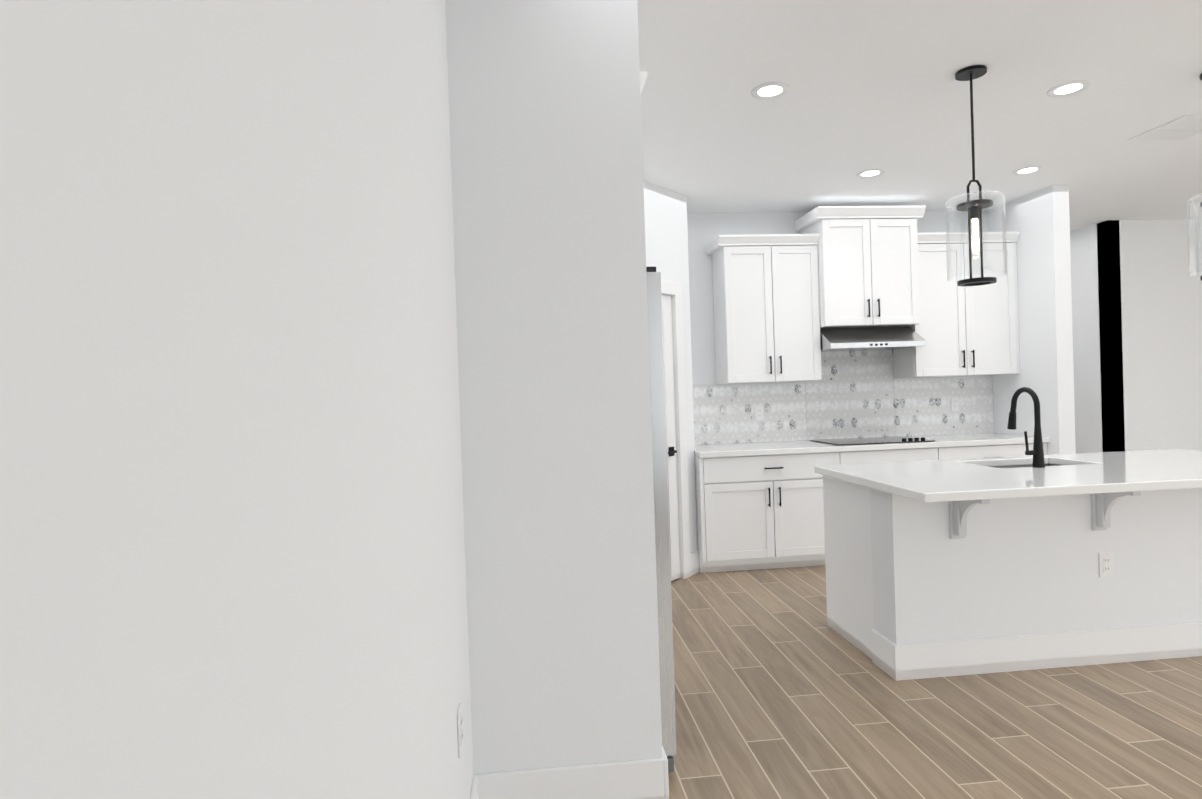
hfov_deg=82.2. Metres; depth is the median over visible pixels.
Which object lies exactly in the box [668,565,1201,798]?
floor
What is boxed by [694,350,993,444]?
tile backsplash
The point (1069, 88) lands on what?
recessed light
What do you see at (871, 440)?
cooktop
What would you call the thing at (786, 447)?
countertop
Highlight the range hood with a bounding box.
[820,326,925,351]
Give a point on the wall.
(326, 464)
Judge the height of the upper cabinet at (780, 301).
1.126 m
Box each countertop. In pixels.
[695,433,1049,457]
[815,449,1201,502]
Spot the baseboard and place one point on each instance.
(641, 779)
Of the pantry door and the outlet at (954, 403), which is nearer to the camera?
the pantry door
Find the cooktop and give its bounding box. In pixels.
[810,436,934,445]
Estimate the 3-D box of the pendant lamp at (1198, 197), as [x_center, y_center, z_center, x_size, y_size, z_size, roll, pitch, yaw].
[2.941,-1.067,3.275,0.244,0.979,0.244,-2,1,-6]
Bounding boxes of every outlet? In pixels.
[457,703,462,757]
[755,406,763,419]
[951,397,958,410]
[1099,552,1113,577]
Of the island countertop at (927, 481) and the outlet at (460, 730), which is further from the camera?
the island countertop at (927, 481)
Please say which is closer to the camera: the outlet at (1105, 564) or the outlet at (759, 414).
the outlet at (1105, 564)
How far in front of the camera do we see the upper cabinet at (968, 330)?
5.47 m
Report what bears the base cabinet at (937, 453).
on the floor
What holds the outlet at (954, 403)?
attached to the tile backsplash
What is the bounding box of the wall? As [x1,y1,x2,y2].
[0,0,1201,798]
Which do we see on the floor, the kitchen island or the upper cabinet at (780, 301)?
the kitchen island
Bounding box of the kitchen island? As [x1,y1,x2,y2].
[823,464,1201,680]
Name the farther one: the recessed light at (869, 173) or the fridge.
the recessed light at (869, 173)
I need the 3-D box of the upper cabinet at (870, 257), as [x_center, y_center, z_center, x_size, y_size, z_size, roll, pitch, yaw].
[2.057,-1.026,5.507,0.770,0.905,0.419,-2,1,-6]
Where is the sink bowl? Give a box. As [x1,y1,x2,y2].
[995,464,1061,467]
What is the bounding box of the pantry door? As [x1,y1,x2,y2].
[662,295,679,580]
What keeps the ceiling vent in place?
in the ceiling
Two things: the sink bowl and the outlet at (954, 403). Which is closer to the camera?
the sink bowl
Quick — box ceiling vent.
[1127,115,1201,140]
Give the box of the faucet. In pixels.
[1007,387,1044,467]
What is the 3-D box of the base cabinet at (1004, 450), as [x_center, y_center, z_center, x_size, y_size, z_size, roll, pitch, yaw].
[2.917,0.769,5.510,0.939,0.860,0.598,-2,1,-6]
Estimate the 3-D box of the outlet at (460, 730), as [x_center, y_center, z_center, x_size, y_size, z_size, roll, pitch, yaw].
[-0.376,0.886,1.848,0.008,0.115,0.070,-2,1,-6]
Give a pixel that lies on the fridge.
(661, 487)
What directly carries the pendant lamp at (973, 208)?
hanging from the ceiling
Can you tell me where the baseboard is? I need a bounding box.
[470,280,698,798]
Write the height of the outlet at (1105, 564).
0.115 m
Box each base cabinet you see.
[695,451,850,572]
[851,447,950,463]
[951,443,1046,458]
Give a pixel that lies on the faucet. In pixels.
(1037, 452)
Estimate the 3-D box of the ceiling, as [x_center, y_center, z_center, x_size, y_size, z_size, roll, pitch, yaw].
[4.230,-1.762,5.004,10.400,0.280,15.400,-2,1,-6]
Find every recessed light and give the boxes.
[751,82,788,99]
[857,169,883,177]
[1013,166,1042,174]
[1047,80,1089,96]
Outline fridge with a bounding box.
[646,267,676,771]
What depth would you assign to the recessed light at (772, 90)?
3.31 m
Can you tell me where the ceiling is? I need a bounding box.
[637,0,1201,230]
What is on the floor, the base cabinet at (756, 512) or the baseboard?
the base cabinet at (756, 512)
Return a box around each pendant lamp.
[945,65,1006,286]
[1187,73,1201,280]
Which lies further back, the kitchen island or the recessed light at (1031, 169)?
the recessed light at (1031, 169)
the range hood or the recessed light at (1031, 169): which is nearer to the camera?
the recessed light at (1031, 169)
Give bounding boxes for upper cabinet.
[640,72,646,93]
[710,233,821,383]
[798,205,921,328]
[893,232,1019,377]

